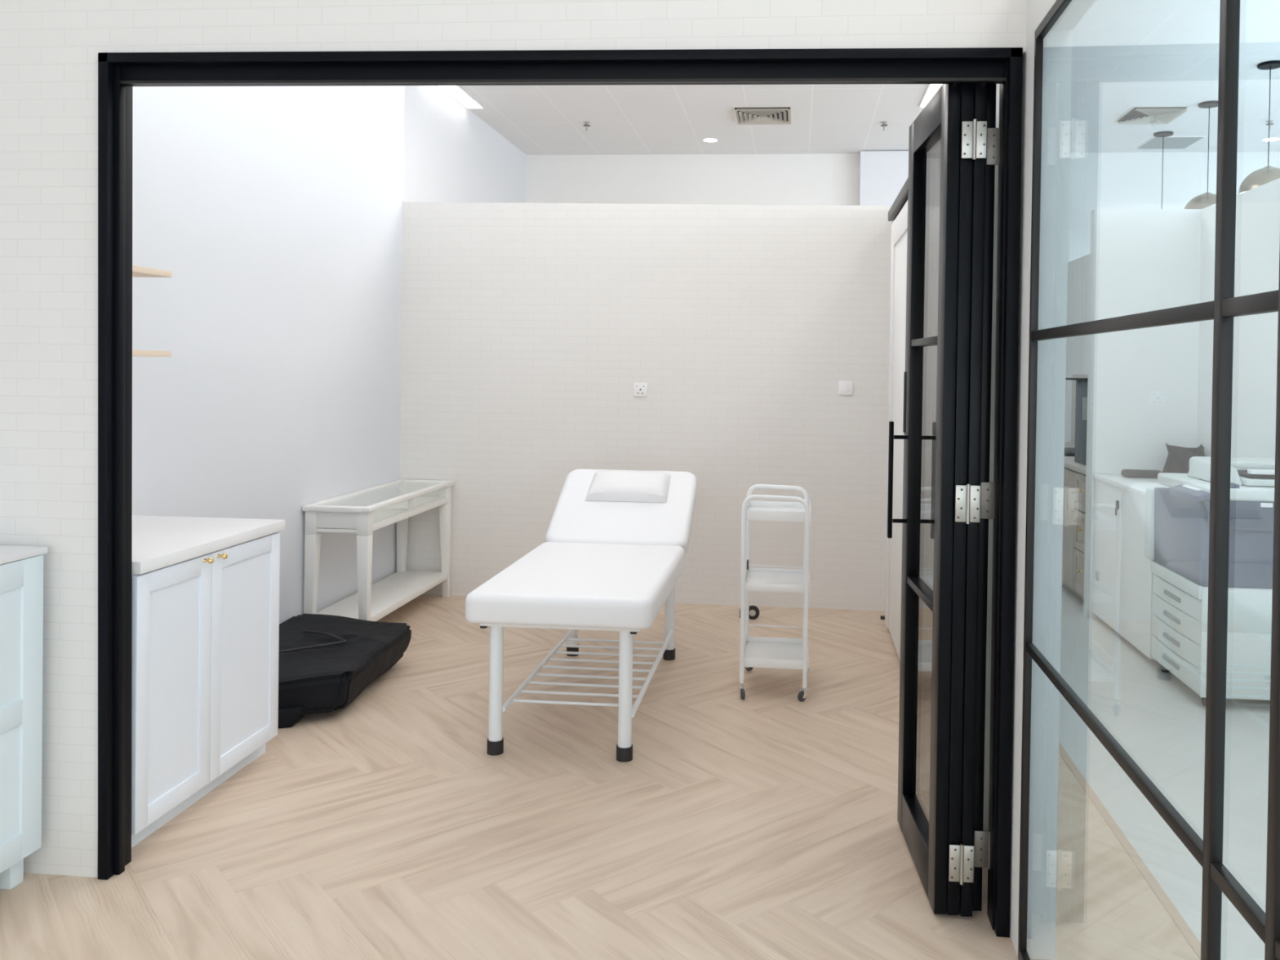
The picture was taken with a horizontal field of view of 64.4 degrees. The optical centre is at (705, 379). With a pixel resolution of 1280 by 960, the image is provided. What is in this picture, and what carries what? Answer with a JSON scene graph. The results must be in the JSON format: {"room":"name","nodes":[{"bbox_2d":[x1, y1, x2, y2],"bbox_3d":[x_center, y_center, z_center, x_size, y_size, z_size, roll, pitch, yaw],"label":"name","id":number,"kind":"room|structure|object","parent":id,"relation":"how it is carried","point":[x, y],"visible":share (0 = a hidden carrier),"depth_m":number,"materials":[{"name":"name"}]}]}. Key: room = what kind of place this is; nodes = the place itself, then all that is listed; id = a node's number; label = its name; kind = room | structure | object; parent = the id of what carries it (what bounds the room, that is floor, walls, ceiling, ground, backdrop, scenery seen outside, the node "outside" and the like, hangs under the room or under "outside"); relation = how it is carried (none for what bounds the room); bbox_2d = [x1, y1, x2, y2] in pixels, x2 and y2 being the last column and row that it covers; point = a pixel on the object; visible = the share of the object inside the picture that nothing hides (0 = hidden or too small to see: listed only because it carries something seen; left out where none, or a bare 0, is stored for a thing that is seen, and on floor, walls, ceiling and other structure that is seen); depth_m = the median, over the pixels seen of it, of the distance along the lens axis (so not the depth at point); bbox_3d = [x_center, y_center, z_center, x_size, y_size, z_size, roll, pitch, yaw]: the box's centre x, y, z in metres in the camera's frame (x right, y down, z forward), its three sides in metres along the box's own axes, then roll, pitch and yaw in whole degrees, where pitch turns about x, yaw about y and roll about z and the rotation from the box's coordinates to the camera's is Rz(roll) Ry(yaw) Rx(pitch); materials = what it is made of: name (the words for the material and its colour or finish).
{"room":"beauty salon","nodes":[
{"label":"beauty salon","id":0,"kind":"room"},
{"bbox_2d":[132,85,404,624],"bbox_3d":[-2.203,-0.561,4.851,0.120,3.950,3.565,1,1,5],"label":"wall","id":1,"kind":"structure","parent":0,"point":[274,213],"depth_m":5.00,"materials":[{"name":"white paint"}]},
{"bbox_2d":[132,350,171,356],"bbox_3d":[-2.153,-0.031,3.436,0.249,0.152,0.735,1,1,5],"label":"wall shelf","id":2,"kind":"object","parent":1,"relation":"attached to","point":[135,353],"visible":0.13,"depth_m":3.67,"materials":[{"name":"brown wood"}]},
{"bbox_2d":[132,265,172,277],"bbox_3d":[-2.148,-0.328,3.433,0.249,0.152,0.735,1,1,5],"label":"wall shelf","id":3,"kind":"object","parent":1,"relation":"attached to","point":[137,271],"visible":0.12,"depth_m":3.69,"materials":[{"name":"brown wood"}]},
{"bbox_2d":[402,85,526,203],"bbox_3d":[-2.377,-0.614,9.458,0.120,3.950,5.380,1,1,5],"label":"wall","id":4,"kind":"structure","parent":0,"point":[451,154],"depth_m":9.27,"materials":[{"name":"white paint"}]},
{"bbox_2d":[0,0,1026,877],"bbox_3d":[-2.040,0.157,3.003,5.800,2.560,0.100,1,1,5],"label":"wall","id":5,"kind":"structure","parent":0,"point":[50,49],"depth_m":2.93,"materials":[{"name":"paint"}]},
{"bbox_2d":[97,47,1022,937],"bbox_3d":[-0.461,0.272,2.855,2.594,2.380,0.112,1,1,5],"label":"door frame","id":6,"kind":"structure","parent":5,"relation":"attached to","point":[118,73],"depth_m":2.83,"materials":[{"name":"metal"}]},
{"bbox_2d":[887,82,960,914],"bbox_3d":[0.638,0.317,3.055,0.090,2.294,0.590,1,1,1],"label":"door","id":7,"kind":"structure","parent":5,"relation":"in","point":[927,847],"depth_m":2.84,"materials":[{"name":"black metal"}]},
{"bbox_2d":[912,82,973,915],"bbox_3d":[0.702,0.318,3.057,0.034,2.294,0.579,1,1,1],"label":"door","id":8,"kind":"structure","parent":5,"relation":"in","point":[966,113],"depth_m":2.78,"materials":[{"name":"black metal"}]},
{"bbox_2d":[924,82,986,916],"bbox_3d":[0.740,0.319,3.044,0.066,2.294,0.593,1,1,5],"label":"door","id":9,"kind":"structure","parent":5,"relation":"in","point":[974,134],"depth_m":2.76,"materials":[{"name":"black metal"}]},
{"bbox_2d":[972,84,999,911],"bbox_3d":[0.777,0.322,3.068,0.048,2.288,0.588,1,1,0],"label":"door","id":10,"kind":"structure","parent":5,"relation":"in","point":[981,838],"depth_m":2.79,"materials":[{"name":"black metal"}]},
{"bbox_2d":[0,585,1270,959],"bbox_3d":[0.497,1.525,2.982,13.500,0.100,18.000,1,1,5],"label":"floor","id":11,"kind":"structure","parent":0,"point":[764,824],"depth_m":3.33,"materials":[{"name":"brown wood"}]},
{"bbox_2d":[0,555,43,889],"bbox_3d":[-2.268,0.971,2.231,0.610,0.942,1.415,1,1,5],"label":"base cabinet","id":12,"kind":"object","parent":11,"relation":"on","point":[21,581],"visible":0.91,"depth_m":2.83,"materials":[{"name":"white wood"}]},
{"bbox_2d":[0,545,47,564],"bbox_3d":[-2.259,0.490,2.221,0.615,0.019,1.445,1,1,5],"label":"countertop","id":13,"kind":"structure","parent":12,"relation":"on","point":[8,553],"depth_m":2.84,"materials":[{"name":"white stone"}]},
{"bbox_2d":[131,532,279,847],"bbox_3d":[-1.960,1.005,3.494,0.653,0.856,0.865,1,1,5],"label":"base cabinet","id":14,"kind":"object","parent":11,"relation":"on","point":[205,628],"visible":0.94,"depth_m":3.36,"materials":[{"name":"white wood"}]},
{"bbox_2d":[132,515,285,574],"bbox_3d":[-1.964,0.554,3.488,0.633,0.038,0.862,1,1,5],"label":"countertop","id":15,"kind":"structure","parent":14,"relation":"on","point":[158,542],"depth_m":3.52,"materials":[{"name":"white stone"}]},
{"bbox_2d":[278,613,411,728],"bbox_3d":[-1.819,1.312,4.602,0.702,0.222,1.253,1,1,5],"label":"case","id":16,"kind":"object","parent":11,"relation":"on","point":[326,661],"visible":0.7,"depth_m":4.53,"materials":[{"name":"black fabric"}]},
{"bbox_2d":[302,479,453,621],"bbox_3d":[-1.879,1.032,5.955,0.368,0.750,1.310,1,1,5],"label":"console table","id":17,"kind":"object","parent":11,"relation":"on","point":[367,510],"visible":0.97,"depth_m":5.71,"materials":[{"name":"beige paint"}]},
{"bbox_2d":[315,570,447,621],"bbox_3d":[-1.880,1.267,5.957,0.328,0.040,1.270,1,1,5],"label":"shelf","id":18,"kind":"object","parent":17,"relation":"attached to","point":[393,592],"depth_m":5.93,"materials":[{"name":"beige paint"}]},
{"bbox_2d":[381,496,442,510],"bbox_3d":[-1.851,0.759,6.256,0.271,0.010,0.572,1,1,5],"label":"display tray","id":19,"kind":"object","parent":17,"relation":"on","point":[419,502],"depth_m":6.22,"materials":[{"name":"beige paint"}]},
{"bbox_2d":[465,469,697,762],"bbox_3d":[-0.482,0.972,4.711,0.722,0.939,1.808,1,1,5],"label":"bed","id":20,"kind":"object","parent":11,"relation":"on","point":[605,566],"visible":1,"depth_m":4.28,"materials":[{"name":"white leather"}]},
{"bbox_2d":[465,542,684,629],"bbox_3d":[-0.508,0.867,4.407,0.722,0.115,1.200,1,1,5],"label":"seat cushion","id":21,"kind":"object","parent":20,"relation":"on","point":[562,585],"depth_m":3.99,"materials":[{"name":"white leather"}]},
{"bbox_2d":[585,470,671,502],"bbox_3d":[-0.405,0.562,5.397,0.430,0.144,0.224,1,1,5],"label":"pillow","id":22,"kind":"object","parent":20,"relation":"on","point":[624,486],"visible":1,"depth_m":5.31,"materials":[{"name":"white leather"}]},
{"bbox_2d":[739,605,759,619],"bbox_3d":[0.263,1.396,6.103,0.129,0.082,0.044,1,1,26],"label":"caster wheel","id":23,"kind":"object","parent":11,"relation":"on","point":[753,613],"visible":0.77,"depth_m":6.08,"materials":[{"name":"black rubber"}]},
{"bbox_2d":[737,484,811,702],"bbox_3d":[0.335,0.987,4.818,0.332,0.931,0.490,1,1,5],"label":"trolley","id":24,"kind":"object","parent":11,"relation":"on","point":[754,651],"visible":0.99,"depth_m":4.63,"materials":[{"name":"white metal"}]},
{"bbox_2d":[743,635,808,673],"bbox_3d":[0.335,1.300,4.831,0.308,0.064,0.416,1,1,5],"label":"tray","id":25,"kind":"object","parent":24,"relation":"on","point":[759,652],"depth_m":4.84,"materials":[{"name":"white metal"}]},
{"bbox_2d":[745,567,809,596],"bbox_3d":[0.340,0.953,4.827,0.308,0.058,0.416,1,1,5],"label":"tray","id":26,"kind":"object","parent":24,"relation":"on","point":[772,580],"depth_m":4.83,"materials":[{"name":"white metal"}]},
{"bbox_2d":[746,499,811,526],"bbox_3d":[0.345,0.625,4.824,0.308,0.070,0.416,1,1,5],"label":"tray","id":27,"kind":"object","parent":24,"relation":"on","point":[784,511],"depth_m":4.63,"materials":[{"name":"white metal"}]},
{"bbox_2d":[1062,466,1085,601],"bbox_3d":[2.799,1.024,7.641,0.624,0.868,2.695,1,1,5],"label":"base cabinet","id":28,"kind":"object","parent":11,"relation":"on","point":[1074,482],"visible":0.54,"depth_m":6.69,"materials":[{"name":"white wood"}]},
{"bbox_2d":[1063,441,1086,474],"bbox_3d":[2.814,0.573,7.644,0.613,0.031,2.717,1,1,5],"label":"countertop","id":29,"kind":"structure","parent":28,"relation":"on","point":[1068,463],"depth_m":6.83,"materials":[{"name":"white stone"}]},
{"bbox_2d":[1064,447,1075,456],"bbox_3d":[2.822,0.547,7.742,0.480,0.018,0.680,1,1,5],"label":"sink","id":30,"kind":"object","parent":29,"relation":"in","point":[1068,451],"visible":0.04,"depth_m":7.61,"materials":[{"name":"grey metal"}]},
{"bbox_2d":[1065,377,1088,465],"bbox_3d":[2.684,0.277,6.833,0.400,0.574,0.510,1,1,5],"label":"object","id":31,"kind":"object","parent":29,"relation":"on","point":[1081,409],"visible":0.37,"depth_m":6.78,"materials":[{"name":"plastic"}]},
{"bbox_2d":[1093,479,1160,664],"bbox_3d":[2.631,1.045,5.703,0.610,0.862,1.015,1,1,5],"label":"base cabinet","id":32,"kind":"object","parent":11,"relation":"on","point":[1122,577],"visible":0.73,"depth_m":5.68,"materials":[{"name":"white wood"}]},
{"bbox_2d":[1093,474,1169,497],"bbox_3d":[2.640,0.600,5.695,0.608,0.027,1.028,1,1,5],"label":"countertop","id":33,"kind":"structure","parent":32,"relation":"on","point":[1138,486],"depth_m":5.79,"materials":[{"name":"white stone"}]},
{"bbox_2d":[1120,469,1162,478],"bbox_3d":[2.606,0.559,6.055,0.225,0.044,0.080,1,1,5],"label":"tool case","id":34,"kind":"object","parent":33,"relation":"on","point":[1125,473],"visible":0.79,"depth_m":6.02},
{"bbox_2d":[1162,443,1204,473],"bbox_3d":[2.874,0.481,6.032,0.294,0.209,0.176,1,1,5],"label":"pillow","id":35,"kind":"object","parent":33,"relation":"on","point":[1177,461],"visible":0.58,"depth_m":5.99,"materials":[{"name":"black fabric"}]},
{"bbox_2d":[1144,456,1275,706],"bbox_3d":[2.534,0.935,4.835,0.637,1.100,0.709,1,1,5],"label":"copier","id":36,"kind":"object","parent":11,"relation":"on","point":[1177,517],"visible":0.9,"depth_m":4.57,"materials":[{"name":"plastic"}]},
{"bbox_2d":[1202,500,1274,533],"bbox_3d":[2.527,0.615,4.506,0.601,0.143,0.049,1,1,5],"label":"tray","id":37,"kind":"object","parent":36,"relation":"on","point":[1246,517],"depth_m":4.50,"materials":[{"name":"plastic"}]},
{"bbox_2d":[1237,470,1275,478],"bbox_3d":[2.641,0.436,4.685,0.352,0.013,0.240,1,1,5],"label":"paper tray","id":38,"kind":"object","parent":36,"relation":"on","point":[1242,473],"depth_m":4.58,"materials":[{"name":"white plastic"}]},
{"bbox_2d":[400,201,1201,618],"bbox_3d":[0.447,0.156,6.458,5.130,2.560,0.100,1,1,5],"label":"wall","id":39,"kind":"structure","parent":0,"point":[529,330],"depth_m":6.45,"materials":[{"name":"paint"}]},
{"bbox_2d":[633,382,647,396],"bbox_3d":[-0.414,0.062,6.478,0.088,0.088,0.013,1,1,5],"label":"wall socket","id":40,"kind":"object","parent":39,"relation":"attached to","point":[640,389],"visible":1,"depth_m":6.47,"materials":[{"name":"white plastic"}]},
{"bbox_2d":[838,380,853,395],"bbox_3d":[0.879,0.049,6.359,0.088,0.088,0.016,1,1,5],"label":"wall switch","id":41,"kind":"object","parent":39,"relation":"attached to","point":[845,388],"visible":1,"depth_m":6.35,"materials":[{"name":"white plastic"}]},
{"bbox_2d":[1058,742,1200,959],"bbox_3d":[1.314,1.537,2.908,0.030,0.102,18.000,1,1,5],"label":"trim","id":42,"kind":"structure","parent":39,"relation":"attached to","point":[1191,938],"depth_m":3.13,"materials":[{"name":"beige wood"}]},
{"bbox_2d":[458,0,1279,155],"bbox_3d":[0.580,-2.527,3.187,13.500,0.100,18.500,1,1,5],"label":"ceiling","id":43,"kind":"structure","parent":0,"point":[1126,54],"depth_m":9.27,"materials":[{"name":"paint"}]},
{"bbox_2d":[438,85,484,108],"bbox_3d":[-2.236,-2.573,9.005,0.170,0.017,1.220,1,1,5],"label":"recessed light","id":44,"kind":"object","parent":43,"relation":"in","point":[456,92],"visible":0.56,"depth_m":9.19,"materials":[{"name":"white plastic"}]},
{"bbox_2d":[583,121,590,131],"bbox_3d":[-1.188,-2.537,10.155,0.068,0.084,0.068,1,1,5],"label":"sprinkler","id":45,"kind":"object","parent":43,"relation":"attached to","point":[585,122],"visible":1,"depth_m":10.15,"materials":[{"name":"metal"}]},
{"bbox_2d":[702,137,718,142],"bbox_3d":[0.053,-2.565,10.855,0.176,0.008,0.176,1,1,5],"label":"recessed light","id":46,"kind":"object","parent":43,"relation":"in","point":[707,140],"visible":1,"depth_m":10.83,"materials":[{"name":"white plastic"}]},
{"bbox_2d":[703,138,716,142],"bbox_3d":[0.053,-2.565,10.855,0.148,0.008,0.148,1,1,5],"label":"diffuser","id":47,"kind":"object","parent":46,"relation":"attached to","point":[704,140],"depth_m":10.83,"materials":[{"name":"white"}]},
{"bbox_2d":[731,106,793,124],"bbox_3d":[0.556,-2.532,9.731,0.570,0.034,0.590,1,1,5],"label":"ceiling vent","id":48,"kind":"object","parent":43,"relation":"in","point":[751,115],"visible":1,"depth_m":9.70,"materials":[{"name":"beige metal"}]},
{"bbox_2d":[880,121,887,131],"bbox_3d":[1.756,-2.491,9.969,0.068,0.084,0.068,1,1,5],"label":"sprinkler","id":49,"kind":"object","parent":43,"relation":"attached to","point":[884,123],"visible":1,"depth_m":9.96,"materials":[{"name":"metal"}]},
{"bbox_2d":[919,84,942,106],"bbox_3d":[1.994,-2.507,8.712,0.170,0.017,1.220,1,1,5],"label":"recessed light","id":50,"kind":"object","parent":43,"relation":"in","point":[931,89],"visible":0.27,"depth_m":8.85,"materials":[{"name":"white plastic"}]},
{"bbox_2d":[1113,106,1191,124],"bbox_3d":[4.180,-2.476,9.508,0.510,0.034,0.580,1,1,5],"label":"ceiling vent","id":51,"kind":"object","parent":43,"relation":"in","point":[1135,115],"visible":1,"depth_m":9.48,"materials":[{"name":"beige metal"}]},
{"bbox_2d":[1153,131,1173,208],"bbox_3d":[4.622,-1.990,10.255,0.410,1.007,0.410,1,1,5],"label":"pendant lamp","id":52,"kind":"object","parent":43,"relation":"hanging from","point":[1161,134],"visible":0.06,"depth_m":10.25,"materials":[{"name":"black metal"}]},
{"bbox_2d":[1136,136,1205,148],"bbox_3d":[4.875,-2.489,10.634,0.510,0.012,0.550,1,1,5],"label":"ceiling vent","id":53,"kind":"object","parent":43,"relation":"in","point":[1169,142],"visible":0.99,"depth_m":10.60,"materials":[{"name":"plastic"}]},
{"bbox_2d":[1183,100,1217,208],"bbox_3d":[4.518,-1.979,9.110,0.410,1.007,0.410,1,1,5],"label":"pendant lamp","id":54,"kind":"object","parent":43,"relation":"hanging from","point":[1206,199],"visible":0.56,"depth_m":9.03,"materials":[{"name":"beige metal"}]},
{"bbox_2d":[1238,60,1279,194],"bbox_3d":[4.411,-1.968,7.935,0.410,1.007,0.410,1,1,5],"label":"pendant lamp","id":55,"kind":"object","parent":43,"relation":"hanging from","point":[1267,174],"visible":0.82,"depth_m":7.87,"materials":[{"name":"beige metal"}]},
{"bbox_2d":[1265,120,1273,129],"bbox_3d":[5.396,-2.434,9.699,0.068,0.084,0.068,1,1,5],"label":"sprinkler","id":56,"kind":"object","parent":43,"relation":"attached to","point":[1270,121],"visible":0.81,"depth_m":9.69,"materials":[{"name":"metal"}]},
{"bbox_2d":[1261,137,1279,141],"bbox_3d":[5.826,-2.475,10.443,0.176,0.008,0.176,1,1,5],"label":"recessed light","id":57,"kind":"object","parent":43,"relation":"in","point":[1272,139],"visible":0.96,"depth_m":10.42,"materials":[{"name":"white plastic"}]},
{"bbox_2d":[1262,137,1279,141],"bbox_3d":[5.826,-2.475,10.443,0.148,0.008,0.148,1,1,5],"label":"diffuser","id":58,"kind":"object","parent":57,"relation":"attached to","point":[1266,139],"depth_m":10.43,"materials":[{"name":"white"}]},
{"bbox_2d":[858,151,908,205],"bbox_3d":[2.418,-0.558,11.293,1.440,3.940,0.180,1,1,5],"label":"wall column","id":59,"kind":"structure","parent":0,"point":[883,175],"depth_m":11.23,"materials":[{"name":"white paint"}]},
{"bbox_2d":[525,151,1279,262],"bbox_3d":[2.752,-0.560,11.423,10.600,3.950,0.140,1,1,5],"label":"wall","id":60,"kind":"structure","parent":0,"point":[1097,180],"depth_m":11.50,"materials":[{"name":"white paint"}]},
{"bbox_2d":[982,0,1071,959],"bbox_3d":[1.038,0.186,4.463,0.092,2.560,3.767,1,1,5],"label":"wall","id":61,"kind":"structure","parent":0,"point":[1057,44],"depth_m":2.59,"materials":[{"name":"white paint"}]},
{"bbox_2d":[888,177,908,221],"bbox_3d":[1.036,-0.968,5.018,0.072,0.075,2.200,1,1,5],"label":"door track","id":62,"kind":"object","parent":61,"relation":"attached to","point":[901,199],"visible":0.31,"depth_m":5.52,"materials":[{"name":"metal"}]},
{"bbox_2d":[884,200,907,661],"bbox_3d":[1.022,0.269,5.116,0.050,2.340,1.670,1,1,5],"label":"door","id":63,"kind":"structure","parent":62,"relation":"hanging from","point":[900,225],"depth_m":5.52,"materials":[{"name":"white paint"}]},
{"bbox_2d":[1017,0,1279,959],"bbox_3d":[0.506,0.334,-0.973,0.019,2.369,7.156,1,1,5],"label":"window","id":64,"kind":"structure","parent":61,"relation":"in","point":[1217,879],"depth_m":1.42,"materials":[{"name":"glass"}]},
{"bbox_2d":[1035,0,1096,31],"bbox_3d":[0.562,-0.947,-0.988,0.092,0.188,7.153,1,1,5],"label":"ceiling","id":65,"kind":"structure","parent":0,"point":[1076,10],"depth_m":2.48,"materials":[{"name":"white paint"}]},
{"bbox_2d":[1064,177,1279,458],"bbox_3d":[2.932,0.232,4.907,0.100,2.515,9.300,1,1,5],"label":"wall","id":66,"kind":"structure","parent":0,"point":[1257,233],"depth_m":5.55,"materials":[{"name":"white paint"}]},
{"bbox_2d":[1071,374,1088,443],"bbox_3d":[3.116,0.262,7.607,0.017,0.599,2.690,1,1,5],"label":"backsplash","id":67,"kind":"structure","parent":66,"relation":"attached to","point":[1073,382],"depth_m":8.87,"materials":[{"name":"grey"}]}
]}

